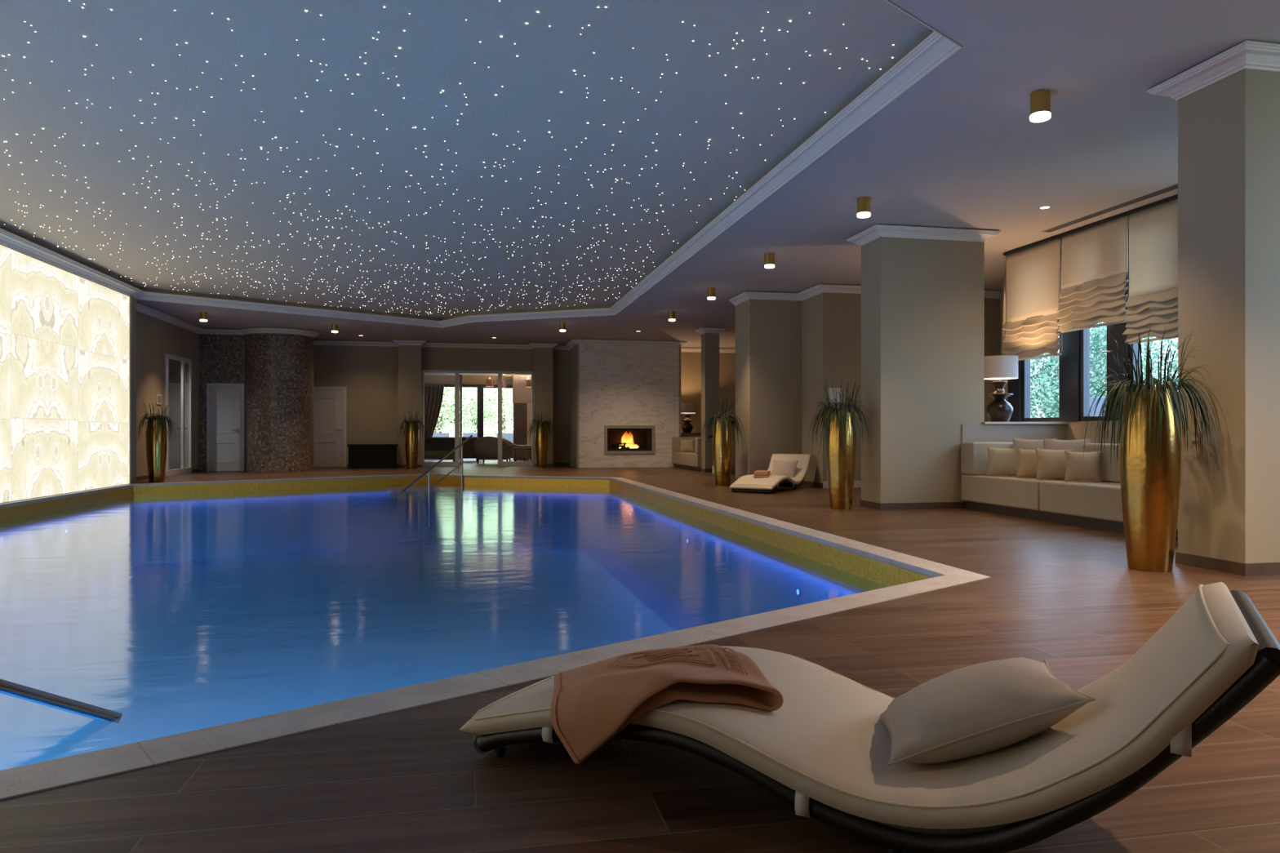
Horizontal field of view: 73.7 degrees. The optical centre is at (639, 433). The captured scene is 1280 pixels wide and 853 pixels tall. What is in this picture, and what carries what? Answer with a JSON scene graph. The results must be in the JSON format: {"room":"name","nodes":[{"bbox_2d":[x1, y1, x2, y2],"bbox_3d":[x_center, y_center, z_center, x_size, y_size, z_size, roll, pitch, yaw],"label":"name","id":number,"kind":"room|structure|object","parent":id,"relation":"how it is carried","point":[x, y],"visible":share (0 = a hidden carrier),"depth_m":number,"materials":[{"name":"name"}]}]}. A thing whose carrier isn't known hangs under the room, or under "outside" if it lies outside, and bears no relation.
{"room":"spa","nodes":[
{"label":"spa","id":0,"kind":"room"},
{"bbox_2d":[0,243,199,503],"bbox_3d":[-8.082,-0.802,7.858,0.460,3.505,26.600,0,0,-11],"label":"wall","id":1,"kind":"structure","parent":0,"point":[65,337],"depth_m":13.62,"materials":[{"name":"stone"}]},
{"bbox_2d":[164,352,191,476],"bbox_3d":[-10.471,-0.395,19.414,0.121,2.690,1.800,0,0,-11],"label":"door","id":2,"kind":"structure","parent":1,"relation":"in","point":[183,470],"depth_m":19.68,"materials":[{"name":"white paint"}]},
{"bbox_2d":[0,0,962,334],"bbox_3d":[-4.000,-2.558,11.624,9.650,0.265,20.830,0,0,-11],"label":"crown molding","id":3,"kind":"structure","parent":1,"relation":"attached to","point":[936,48],"depth_m":11.49,"materials":[{"name":"white paint"}]},
{"bbox_2d":[199,328,244,471],"bbox_3d":[-9.974,-0.802,21.146,2.000,3.505,0.200,0,0,-11],"label":"wall","id":4,"kind":"structure","parent":0,"point":[221,357],"depth_m":20.95,"materials":[{"name":"brown tile"}]},
{"bbox_2d":[206,382,244,471],"bbox_3d":[-10.181,-0.135,20.959,0.860,2.170,0.086,0,0,-11],"label":"door","id":5,"kind":"structure","parent":4,"relation":"in","point":[225,404],"depth_m":20.99,"materials":[{"name":"white paint"}]},
{"bbox_2d":[0,528,866,770],"bbox_3d":[-3.644,1.850,10.691,9.120,1.200,18.202,0,0,-11],"label":"pool water","id":6,"kind":"object","parent":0,"point":[226,645],"visible":0.22,"depth_m":10.50,"materials":[{"name":"blue liquid"}]},
{"bbox_2d":[0,679,122,725],"bbox_3d":[-3.064,1.164,2.802,2.342,2.471,0.048,0,0,-37],"label":"pool handrail","id":7,"kind":"object","parent":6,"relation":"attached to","point":[9,688],"visible":1,"depth_m":3.36,"materials":[{"name":"silver metal"}]},
{"bbox_2d":[0,475,929,591],"bbox_3d":[-3.644,1.120,10.691,9.120,0.260,18.202,0,0,-11],"label":"pool border","id":8,"kind":"object","parent":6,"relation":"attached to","point":[864,574],"visible":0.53,"depth_m":12.09,"materials":[{"name":"tile"}]},
{"bbox_2d":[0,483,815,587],"bbox_3d":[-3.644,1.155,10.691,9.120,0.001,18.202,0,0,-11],"label":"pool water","id":9,"kind":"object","parent":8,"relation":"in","point":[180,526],"visible":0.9,"depth_m":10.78,"materials":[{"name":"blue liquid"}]},
{"bbox_2d":[0,0,933,318],"bbox_3d":[-3.720,-2.785,10.966,9.360,0.001,19.430,0,0,-11],"label":"ceiling","id":10,"kind":"structure","parent":0,"point":[440,50],"depth_m":7.87,"materials":[{"name":"paint"}]},
{"bbox_2d":[4,106,781,311],"bbox_3d":[-3.703,-2.782,10.851,9.264,0.006,18.823,0,0,-11],"label":"field","id":11,"kind":"object","parent":10,"relation":"attached to","point":[86,107],"visible":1,"depth_m":12.07,"materials":[{"name":"grey paint"}]},
{"bbox_2d":[424,375,512,384],"bbox_3d":[-5.532,-0.550,27.448,10.400,3.000,6.100,0,0,-11],"label":"wall","id":12,"kind":"structure","parent":0,"point":[466,380],"depth_m":30.28,"materials":[{"name":"beige paint"}]},
{"bbox_2d":[424,383,450,437],"bbox_3d":[-7.269,-0.411,29.740,1.300,2.643,0.163,0,0,-11],"label":"curtain","id":13,"kind":"object","parent":12,"relation":"hanging from","point":[433,393],"visible":0.37,"depth_m":29.77,"materials":[{"name":"beige fabric"}]},
{"bbox_2d":[428,383,479,458],"bbox_3d":[-6.770,-0.410,30.228,2.170,2.640,0.100,0,0,-11],"label":"window","id":14,"kind":"structure","parent":12,"relation":"in","point":[477,386],"depth_m":30.38,"materials":[{"name":"black metal"}]},
{"bbox_2d":[480,384,513,458],"bbox_3d":[-4.785,-0.410,30.628,1.880,2.640,0.100,0,0,-11],"label":"window","id":15,"kind":"structure","parent":12,"relation":"in","point":[482,386],"depth_m":30.41,"materials":[{"name":"black"}]},
{"bbox_2d":[424,373,516,376],"bbox_3d":[-5.532,-2.030,27.448,10.400,0.001,6.100,0,0,-11],"label":"ceiling","id":16,"kind":"structure","parent":0,"point":[425,374],"depth_m":29.47,"materials":[{"name":"grey paint"}]},
{"bbox_2d":[485,373,531,388],"bbox_3d":[-4.219,-1.754,28.274,1.760,0.543,0.960,0,0,-11],"label":"chandelier","id":17,"kind":"object","parent":16,"relation":"hanging from","point":[490,382],"visible":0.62,"depth_m":27.92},
{"bbox_2d":[424,459,530,466],"bbox_3d":[-5.532,0.950,27.448,10.400,0.001,6.100,0,0,-11],"label":"floor","id":18,"kind":"structure","parent":0,"point":[465,462],"depth_m":28.37,"materials":[{"name":"brown wood"}]},
{"bbox_2d":[424,437,454,462],"bbox_3d":[-6.580,0.540,26.829,1.600,0.820,0.900,0,0,-11],"label":"lounge sofa","id":19,"kind":"object","parent":18,"relation":"on","point":[435,448],"visible":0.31,"depth_m":26.44,"materials":[{"name":"black fabric"}]},
{"bbox_2d":[462,436,479,462],"bbox_3d":[-5.720,0.540,28.634,0.660,0.820,0.800,0,0,-11],"label":"lounge armchair","id":20,"kind":"object","parent":18,"relation":"on","point":[468,451],"visible":0.43,"depth_m":28.24,"materials":[{"name":"black fabric"}]},
{"bbox_2d":[473,436,513,463],"bbox_3d":[-4.576,0.526,26.395,1.141,0.852,0.909,0,0,6],"label":"armchair","id":21,"kind":"object","parent":18,"relation":"on","point":[485,447],"visible":0.87,"depth_m":26.05,"materials":[{"name":"brown fabric"}]},
{"bbox_2d":[502,437,525,461],"bbox_3d":[-4.266,0.548,28.124,0.826,0.808,0.992,0,0,-38],"label":"armchair","id":22,"kind":"object","parent":18,"relation":"on","point":[520,453],"visible":0.26,"depth_m":27.79,"materials":[{"name":"brown fabric"}]},
{"bbox_2d":[512,374,531,460],"bbox_3d":[-4.133,-0.537,29.974,0.660,2.975,0.440,0,0,-11],"label":"column","id":23,"kind":"structure","parent":18,"relation":"on","point":[522,397],"depth_m":29.77,"materials":[{"name":"beige paint"}]},
{"bbox_2d":[313,340,735,467],"bbox_3d":[-2.364,-0.802,23.879,14.300,3.505,2.150,0,0,-11],"label":"wall","id":24,"kind":"structure","parent":0,"point":[381,383],"depth_m":23.93,"materials":[{"name":"beige paint"}]},
{"bbox_2d":[313,386,346,467],"bbox_3d":[-8.631,-0.165,23.515,1.030,2.230,0.086,0,0,-11],"label":"door","id":25,"kind":"structure","parent":24,"relation":"in","point":[330,403],"depth_m":23.56,"materials":[{"name":"white paint"}]},
{"bbox_2d":[422,369,532,466],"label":"door","id":26,"kind":"structure","parent":24,"relation":"in","point":[458,378],"depth_m":24.35,"materials":[{"name":"white paint"}]},
{"bbox_2d":[240,328,735,353],"bbox_3d":[-2.753,-2.481,23.280,14.980,0.112,2.870,0,0,-11],"label":"crown molding","id":27,"kind":"structure","parent":24,"relation":"attached to","point":[572,343],"depth_m":23.62,"materials":[{"name":"white paint"}]},
{"bbox_2d":[0,465,1279,852],"bbox_3d":[-0.624,0.950,10.560,16.150,0.001,28.950,0,0,-11],"label":"floor","id":28,"kind":"structure","parent":0,"point":[1068,597],"depth_m":2.43,"materials":[{"name":"brown wood"}]},
{"bbox_2d":[136,401,179,481],"bbox_3d":[-9.467,0.141,16.732,0.813,1.617,0.796,0,0,26],"label":"grass planter","id":29,"kind":"object","parent":28,"relation":"on","point":[156,433],"visible":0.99,"depth_m":16.57,"materials":[{"name":"gold metal"}]},
{"bbox_2d":[244,327,313,471],"bbox_3d":[-9.076,-0.802,21.501,1.600,3.505,1.600,0,0,-11],"label":"column","id":30,"kind":"structure","parent":28,"relation":"on","point":[279,366],"depth_m":20.81,"materials":[{"name":"brown tile"}]},
{"bbox_2d":[346,444,398,468],"bbox_3d":[-7.259,0.627,23.213,1.260,0.645,0.680,0,0,-11],"label":"storage chest","id":31,"kind":"object","parent":28,"relation":"on","point":[360,455],"visible":0.98,"depth_m":22.91,"materials":[{"name":"black wood"}]},
{"bbox_2d":[396,407,426,468],"bbox_3d":[-6.055,0.106,22.697,0.826,1.687,0.792,0,0,15],"label":"grass planter","id":32,"kind":"object","parent":28,"relation":"on","point":[411,435],"visible":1,"depth_m":22.59,"materials":[{"name":"gold metal"}]},
{"bbox_2d":[0,473,990,799],"bbox_3d":[-3.578,0.978,10.735,9.507,0.064,18.840,0,0,-11],"label":"pool coping","id":33,"kind":"object","parent":28,"relation":"on","point":[63,771],"visible":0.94,"depth_m":3.33,"materials":[{"name":"stone"}]},
{"bbox_2d":[402,435,472,490],"bbox_3d":[-4.294,0.996,18.155,0.044,1.907,2.542,0,0,23],"label":"pool handrail","id":34,"kind":"object","parent":33,"relation":"attached to","point":[428,471],"visible":0.66,"depth_m":18.30,"materials":[{"name":"silver metal"}]},
{"bbox_2d":[526,408,555,467],"bbox_3d":[-2.714,0.120,23.444,0.810,1.660,0.778,0,0,-2],"label":"grass planter","id":35,"kind":"object","parent":28,"relation":"on","point":[541,437],"visible":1,"depth_m":23.29,"materials":[{"name":"gold metal"}]},
{"bbox_2d":[569,338,680,467],"bbox_3d":[-0.454,-0.802,24.320,2.920,3.505,1.720,0,0,-11],"label":"fireplace","id":36,"kind":"object","parent":28,"relation":"on","point":[625,400],"visible":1,"depth_m":23.53,"materials":[{"name":"beige stone"}]},
{"bbox_2d":[671,437,701,471],"bbox_3d":[1.576,0.532,22.474,0.870,0.835,2.720,0,0,-11],"label":"sofa","id":37,"kind":"object","parent":28,"relation":"on","point":[691,460],"visible":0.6,"depth_m":22.32,"materials":[{"name":"beige fabric"}]},
{"bbox_2d":[671,451,694,465],"bbox_3d":[1.321,0.685,23.234,0.670,0.330,1.114,0,0,-11],"label":"seat cushion","id":38,"kind":"object","parent":37,"relation":"on","point":[677,456],"depth_m":23.10,"materials":[{"name":"fabric"}]},
{"bbox_2d":[680,439,694,452],"bbox_3d":[1.290,0.340,23.263,0.388,0.356,0.144,0,0,12],"label":"sofa cushion","id":39,"kind":"object","parent":37,"relation":"on","point":[686,445],"visible":1,"depth_m":23.22,"materials":[{"name":"fabric"}]},
{"bbox_2d":[681,452,701,467],"bbox_3d":[1.590,0.685,21.901,0.670,0.330,1.574,0,0,-11],"label":"seat cushion","id":40,"kind":"object","parent":37,"relation":"on","point":[689,460],"depth_m":21.66,"materials":[{"name":"fabric"}]},
{"bbox_2d":[701,333,719,468],"bbox_3d":[1.722,-0.802,20.913,0.360,3.505,0.360,0,0,-11],"label":"pillar","id":41,"kind":"structure","parent":28,"relation":"on","point":[709,341],"depth_m":20.74,"materials":[{"name":"beige paint"}]},
{"bbox_2d":[693,327,726,334],"bbox_3d":[1.722,-2.481,20.913,0.640,0.112,0.640,0,0,-11],"label":"crown molding","id":42,"kind":"structure","parent":41,"relation":"attached to","point":[701,331],"depth_m":20.68,"materials":[{"name":"white paint"}]},
{"bbox_2d":[699,396,745,485],"bbox_3d":[1.457,0.124,15.462,0.835,1.651,0.815,0,0,19],"label":"grass planter","id":43,"kind":"object","parent":28,"relation":"on","point":[722,440],"visible":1,"depth_m":15.34,"materials":[{"name":"gold metal"}]},
{"bbox_2d":[728,453,811,493],"bbox_3d":[2.224,0.660,14.307,0.720,0.580,1.959,0,0,30],"label":"lounger","id":44,"kind":"object","parent":28,"relation":"on","point":[746,483],"visible":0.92,"depth_m":13.90,"materials":[{"name":"beige fabric"}]},
{"bbox_2d":[753,470,770,477],"bbox_3d":[2.001,0.668,13.942,0.249,0.106,0.368,0,0,16],"label":"bath towel","id":45,"kind":"object","parent":44,"relation":"on","point":[759,473],"visible":0.98,"depth_m":13.78,"materials":[{"name":"fabric"}]},
{"bbox_2d":[770,460,798,477],"bbox_3d":[2.490,0.635,14.786,0.465,0.325,0.245,0,0,30],"label":"cushion","id":46,"kind":"object","parent":44,"relation":"on","point":[787,468],"visible":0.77,"depth_m":14.74,"materials":[{"name":"beige fabric"}]},
{"bbox_2d":[807,377,876,510],"bbox_3d":[2.517,0.097,10.692,0.790,1.705,0.863,0,0,37],"label":"grass planter","id":47,"kind":"object","parent":28,"relation":"on","point":[841,436],"visible":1,"depth_m":10.55,"materials":[{"name":"gold metal"}]},
{"bbox_2d":[459,582,1279,852],"bbox_3d":[0.494,0.660,2.319,1.959,0.580,0.720,0,0,30],"label":"lounger","id":48,"kind":"object","parent":28,"relation":"on","point":[824,753],"visible":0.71,"depth_m":1.91,"materials":[{"name":"beige fabric"}]},
{"bbox_2d":[550,643,783,764],"bbox_3d":[0.042,0.736,2.342,0.697,0.266,0.415,0,0,11],"label":"bath towel","id":49,"kind":"object","parent":48,"relation":"on","point":[593,703],"visible":1,"depth_m":2.24,"materials":[{"name":"fabric"}]},
{"bbox_2d":[880,657,1095,765],"bbox_3d":[0.835,0.690,2.138,0.455,0.237,0.424,0,0,11],"label":"cushion","id":50,"kind":"object","parent":48,"relation":"on","point":[980,708],"visible":1,"depth_m":1.99,"materials":[{"name":"beige fabric"}]},
{"bbox_2d":[861,236,984,503],"bbox_3d":[3.618,-0.802,10.951,1.420,3.505,0.540,0,0,-11],"label":"pillar","id":51,"kind":"structure","parent":28,"relation":"on","point":[922,300],"depth_m":10.69,"materials":[{"name":"beige paint"}]},
{"bbox_2d":[859,499,964,510],"bbox_3d":[3.618,0.909,10.951,1.444,0.082,0.564,0,0,-11],"label":"baseboard","id":52,"kind":"structure","parent":51,"relation":"attached to","point":[931,505],"depth_m":10.66,"materials":[{"name":"brown wood"}]},
{"bbox_2d":[846,224,1000,246],"bbox_3d":[3.618,-2.481,10.951,1.700,0.112,0.820,0,0,-11],"label":"crown molding","id":53,"kind":"structure","parent":51,"relation":"attached to","point":[876,231],"depth_m":10.63,"materials":[{"name":"white paint"}]},
{"bbox_2d":[960,442,1177,540],"bbox_3d":[4.814,0.532,8.789,0.770,0.835,4.130,0,0,-11],"label":"sofa","id":54,"kind":"object","parent":28,"relation":"on","point":[1094,504],"visible":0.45,"depth_m":9.21,"materials":[{"name":"beige fabric"}]},
{"bbox_2d":[986,446,1017,475],"bbox_3d":[4.398,0.346,10.271,0.426,0.355,0.154,0,0,21],"label":"sofa cushion","id":55,"kind":"object","parent":54,"relation":"on","point":[1001,461],"visible":0.68,"depth_m":10.24,"materials":[{"name":"fabric"}]},
{"bbox_2d":[960,474,1064,511],"bbox_3d":[4.456,0.685,10.059,0.570,0.330,1.484,0,0,-11],"label":"seat cushion","id":56,"kind":"object","parent":54,"relation":"on","point":[998,491],"depth_m":9.91,"materials":[{"name":"fabric"}]},
{"bbox_2d":[1016,448,1037,477],"bbox_3d":[4.569,0.351,9.877,0.385,0.344,0.153,0,0,29],"label":"sofa cushion","id":57,"kind":"object","parent":54,"relation":"on","point":[1027,459],"visible":0.47,"depth_m":9.87,"materials":[{"name":"beige fabric"}]},
{"bbox_2d":[1008,437,1057,475],"bbox_3d":[4.623,0.288,10.062,0.167,0.462,0.567,0,0,-30],"label":"sofa cushion","id":58,"kind":"object","parent":54,"relation":"on","point":[1027,444],"visible":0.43,"depth_m":10.13,"materials":[{"name":"beige fabric"}]},
{"bbox_2d":[1035,448,1074,479],"bbox_3d":[4.602,0.346,9.455,0.405,0.353,0.155,0,0,20],"label":"sofa cushion","id":59,"kind":"object","parent":54,"relation":"on","point":[1051,464],"visible":0.79,"depth_m":9.43,"materials":[{"name":"beige fabric"}]},
{"bbox_2d":[1043,438,1091,452],"bbox_3d":[4.747,0.288,9.546,0.166,0.462,0.567,0,0,-30],"label":"sofa cushion","id":60,"kind":"object","parent":54,"relation":"on","point":[1048,444],"visible":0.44,"depth_m":9.53,"materials":[{"name":"beige fabric"}]},
{"bbox_2d":[1064,450,1102,482],"bbox_3d":[4.718,0.355,9.091,0.357,0.333,0.155,0,0,22],"label":"sofa cushion","id":61,"kind":"object","parent":54,"relation":"on","point":[1079,466],"visible":0.95,"depth_m":9.05,"materials":[{"name":"beige fabric"}]},
{"bbox_2d":[1040,480,1177,529],"bbox_3d":[4.864,0.685,8.034,0.570,0.330,2.614,0,0,-11],"label":"seat cushion","id":62,"kind":"object","parent":54,"relation":"on","point":[1087,500],"depth_m":8.63,"materials":[{"name":"fabric"}]},
{"bbox_2d":[1080,325,1233,572],"bbox_3d":[3.557,0.102,5.951,0.816,1.696,0.847,0,0,-11],"label":"grass planter","id":63,"kind":"object","parent":28,"relation":"on","point":[1149,442],"visible":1,"depth_m":5.81,"materials":[{"name":"gold metal"}]},
{"bbox_2d":[24,0,1279,348],"bbox_3d":[-0.624,-2.555,10.560,16.150,0.001,28.950,0,0,-11],"label":"ceiling","id":64,"kind":"structure","parent":0,"point":[960,148],"depth_m":8.17,"materials":[{"name":"grey paint"}]},
{"bbox_2d":[764,253,774,268],"bbox_3d":[1.845,-2.455,12.154,0.147,0.198,0.147,0,0,-11],"label":"ceiling light","id":65,"kind":"object","parent":64,"relation":"attached to","point":[769,257],"visible":1,"depth_m":12.09,"materials":[{"name":"gold metal"}]},
{"bbox_2d":[857,196,871,217],"bbox_3d":[2.437,-2.455,9.295,0.147,0.198,0.147,0,0,-11],"label":"ceiling light","id":66,"kind":"object","parent":64,"relation":"attached to","point":[863,202],"visible":1,"depth_m":9.24,"materials":[{"name":"gold metal"}]},
{"bbox_2d":[1029,88,1051,122],"bbox_3d":[3.007,-2.455,6.410,0.147,0.198,0.147,0,0,-11],"label":"ceiling light","id":67,"kind":"object","parent":64,"relation":"attached to","point":[1040,100],"visible":1,"depth_m":6.36,"materials":[{"name":"gold metal"}]},
{"bbox_2d":[1029,111,1051,122],"bbox_3d":[3.007,-2.381,6.410,0.147,0.046,0.147,0,0,-11],"label":"diffuser","id":68,"kind":"object","parent":67,"relation":"attached to","point":[1035,116],"depth_m":6.38,"materials":[{"name":"white plastic"}]},
{"bbox_2d":[1039,182,1177,232],"bbox_3d":[5.476,-2.550,9.173,0.140,0.008,3.420,0,0,-11],"label":"ceiling vent","id":69,"kind":"object","parent":64,"relation":"in","point":[1175,186],"visible":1,"depth_m":9.65,"materials":[{"name":"black metal"}]},
{"bbox_2d":[1122,195,1177,344],"bbox_3d":[5.725,-1.785,9.279,0.126,1.520,1.143,0,0,-11],"label":"blind","id":70,"kind":"object","parent":64,"relation":"hanging from","point":[1153,299],"visible":0.63,"depth_m":9.47,"materials":[{"name":"fabric"}]},
{"bbox_2d":[680,435,701,437],"bbox_3d":[1.832,0.500,24.898,1.770,0.900,1.490,0,0,-11],"label":"wall ledge","id":71,"kind":"object","parent":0,"point":[682,436],"visible":0.07,"depth_m":24.06,"materials":[{"name":"beige stone"}]},
{"bbox_2d":[680,433,701,435],"bbox_3d":[1.837,0.025,24.873,1.770,0.049,1.540,0,0,-11],"label":"ledge","id":72,"kind":"object","parent":71,"relation":"on","point":[681,433],"visible":0.21,"depth_m":24.01,"materials":[{"name":"brown wood"}]},
{"bbox_2d":[680,402,694,432],"bbox_3d":[1.366,-0.434,24.656,0.450,0.865,0.450,0,0,-11],"label":"table lamp","id":73,"kind":"object","parent":72,"relation":"on","point":[686,407],"visible":0.92,"depth_m":24.51,"materials":[{"name":"black ceramic"}]},
{"bbox_2d":[731,423,735,472],"bbox_3d":[3.547,-0.700,20.617,3.660,3.300,0.100,0,0,-11],"label":"wall","id":74,"kind":"structure","parent":0,"point":[733,464],"depth_m":20.30,"materials":[{"name":"beige paint"}]},
{"bbox_2d":[735,292,999,483],"bbox_3d":[4.228,-0.802,15.848,4.550,3.505,1.800,0,0,-11],"label":"wall partition","id":75,"kind":"structure","parent":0,"point":[784,349],"depth_m":15.48,"materials":[{"name":"beige paint"}]},
{"bbox_2d":[827,387,844,402],"bbox_3d":[3.383,-0.655,14.747,0.300,0.250,0.020,0,0,-11],"label":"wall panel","id":76,"kind":"object","parent":75,"relation":"attached to","point":[831,395],"visible":0.57,"depth_m":14.73,"materials":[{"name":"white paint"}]},
{"bbox_2d":[728,284,999,306],"bbox_3d":[3.973,-2.481,15.118,4.927,0.112,1.469,0,0,11],"label":"crown molding","id":77,"kind":"structure","parent":75,"relation":"attached to","point":[744,296],"depth_m":15.32,"materials":[{"name":"white paint"}]},
{"bbox_2d":[1000,268,1008,401],"bbox_3d":[5.582,-0.802,19.266,1.566,3.505,13.986,0,0,-4],"label":"wall","id":78,"kind":"structure","parent":0,"point":[1002,291],"depth_m":14.16,"materials":[{"name":"beige paint"}]},
{"bbox_2d":[961,420,1120,444],"bbox_3d":[5.215,0.400,9.186,1.645,1.100,5.950,0,0,-11],"label":"wall","id":79,"kind":"structure","parent":0,"point":[1074,430],"depth_m":10.85,"materials":[{"name":"beige paint"}]},
{"bbox_2d":[982,422,1068,424],"bbox_3d":[4.822,-0.127,11.504,1.200,0.030,1.250,0,0,-11],"label":"ledge","id":80,"kind":"object","parent":79,"relation":"on","point":[984,423],"visible":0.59,"depth_m":10.89,"materials":[{"name":"stone"}]},
{"bbox_2d":[984,355,1017,422],"bbox_3d":[4.755,-0.576,11.282,0.450,0.865,0.450,0,0,-11],"label":"table lamp","id":81,"kind":"object","parent":80,"relation":"on","point":[999,367],"visible":0.9,"depth_m":11.15,"materials":[{"name":"black ceramic"}]},
{"bbox_2d":[1060,216,1128,248],"bbox_3d":[6.837,-0.802,4.923,0.150,3.505,14.950,0,0,-11],"label":"wall","id":82,"kind":"structure","parent":0,"point":[1128,216],"depth_m":11.15,"materials":[{"name":"beige paper"}]},
{"bbox_2d":[1022,248,1061,422],"bbox_3d":[5.475,-1.280,11.554,0.100,2.260,0.830,0,0,-11],"label":"window","id":83,"kind":"structure","parent":82,"relation":"in","point":[1025,363],"depth_m":11.89,"materials":[{"name":"black metal"}]},
{"bbox_2d":[1008,227,1128,422],"bbox_3d":[5.901,-1.280,9.325,0.186,2.260,5.950,0,0,-11],"label":"window","id":84,"kind":"structure","parent":82,"relation":"in","point":[1084,334],"depth_m":10.81,"materials":[{"name":"black"}]},
{"bbox_2d":[1001,235,1062,360],"bbox_3d":[5.272,-1.775,11.529,0.122,1.540,1.153,0,0,-11],"label":"blind","id":85,"kind":"object","parent":84,"relation":"attached to","point":[1033,271],"visible":0.96,"depth_m":11.47,"materials":[{"name":"fabric"}]},
{"bbox_2d":[1057,212,1128,333],"bbox_3d":[5.499,-1.915,10.399,0.128,1.260,1.128,0,0,-11],"label":"blind","id":86,"kind":"object","parent":84,"relation":"attached to","point":[1095,255],"visible":1,"depth_m":10.35,"materials":[{"name":"fabric"}]},
{"bbox_2d":[1128,342,1139,383],"bbox_3d":[5.865,-1.280,9.618,0.100,2.260,0.820,0,0,-11],"label":"window","id":87,"kind":"structure","parent":82,"relation":"in","point":[1135,346],"depth_m":9.96,"materials":[{"name":"black"}]},
{"bbox_2d":[1177,68,1279,563],"bbox_3d":[4.674,-0.802,6.088,1.430,3.505,0.550,0,0,-11],"label":"pillar","id":88,"kind":"structure","parent":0,"point":[1228,129],"depth_m":5.78,"materials":[{"name":"beige paint"}]},
{"bbox_2d":[1146,40,1279,101],"bbox_3d":[4.674,-2.481,6.088,1.710,0.112,0.830,0,0,-11],"label":"crown molding","id":89,"kind":"structure","parent":88,"relation":"attached to","point":[1251,55],"depth_m":5.77,"materials":[{"name":"white paint"}]},
{"bbox_2d":[1175,551,1279,576],"bbox_3d":[4.674,0.909,6.088,1.454,0.082,0.574,0,0,-11],"label":"baseboard","id":90,"kind":"structure","parent":88,"relation":"attached to","point":[1210,563],"depth_m":5.79,"materials":[{"name":"brown wood"}]},
{"label":"outside","id":91,"kind":"structure","parent":0,"visible":0},
{"label":"ground","id":92,"kind":"structure","parent":91,"visible":0},
{"bbox_2d":[433,418,476,437],"bbox_3d":[-7.801,0.177,36.150,2.270,1.926,2.028,0,0,-14],"label":"bush","id":93,"kind":"object","parent":92,"relation":"on","point":[449,429],"visible":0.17,"depth_m":35.70,"materials":[{"name":"green plant"}]},
{"bbox_2d":[434,386,511,437],"bbox_3d":[-9.683,-2.077,39.425,7.070,7.038,6.719,0,0,24],"label":"tree","id":94,"kind":"object","parent":92,"relation":"on","point":[442,417],"visible":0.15,"depth_m":38.97,"materials":[{"name":"green plant"}]},
{"bbox_2d":[441,386,513,435],"bbox_3d":[-8.943,-2.456,43.808,8.039,8.270,8.522,0,0,-1],"label":"tree","id":95,"kind":"object","parent":92,"relation":"on","point":[472,421],"visible":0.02,"depth_m":42.94,"materials":[{"name":"green plant"}]},
{"bbox_2d":[442,386,513,433],"bbox_3d":[-6.226,-2.066,37.760,5.599,6.178,5.891,0,0,22],"label":"tree","id":96,"kind":"object","parent":92,"relation":"on","point":[505,411],"visible":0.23,"depth_m":37.42,"materials":[{"name":"green plant"}]},
{"bbox_2d":[471,417,512,437],"bbox_3d":[-6.204,0.184,36.605,2.081,1.765,1.859,0,0,15],"label":"bush","id":97,"kind":"object","parent":92,"relation":"on","point":[491,433],"visible":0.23,"depth_m":36.20,"materials":[{"name":"green plant"}]},
{"bbox_2d":[1030,355,1057,417],"bbox_3d":[10.168,-1.892,26.303,6.944,6.739,6.550,0,0,-34],"label":"tree","id":98,"kind":"object","parent":92,"relation":"on","point":[1031,363],"visible":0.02,"depth_m":25.19,"materials":[{"name":"green plant"}]},
{"bbox_2d":[1030,321,1177,417],"bbox_3d":[13.971,-1.599,25.011,6.628,6.432,6.252,0,0,-22],"label":"tree","id":99,"kind":"object","parent":92,"relation":"on","point":[1100,330],"visible":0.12,"depth_m":23.96,"materials":[{"name":"green plant"}]},
{"bbox_2d":[1030,325,1177,417],"bbox_3d":[12.368,-1.506,24.344,5.954,6.126,6.312,0,0,-15],"label":"tree","id":100,"kind":"object","parent":92,"relation":"on","point":[1043,399],"visible":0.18,"depth_m":23.36,"materials":[{"name":"green plant"}]},
{"bbox_2d":[1030,321,1177,415],"bbox_3d":[15.978,-2.078,26.425,7.575,7.351,7.145,0,0,41],"label":"tree","id":101,"kind":"object","parent":92,"relation":"on","point":[1167,340],"visible":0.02,"depth_m":26.11,"materials":[{"name":"green plant"}]},
{"bbox_3d":[9.083,0.725,11.267,6.740,0.550,14.500,0,0,-11],"label":"terrace","id":102,"kind":"object","parent":92,"relation":"on","visible":0},
{"bbox_2d":[1089,396,1106,416],"bbox_3d":[7.538,-0.080,14.126,0.560,1.060,0.758,0,0,43],"label":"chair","id":103,"kind":"object","parent":102,"relation":"on","point":[1097,412],"visible":0.02,"depth_m":14.36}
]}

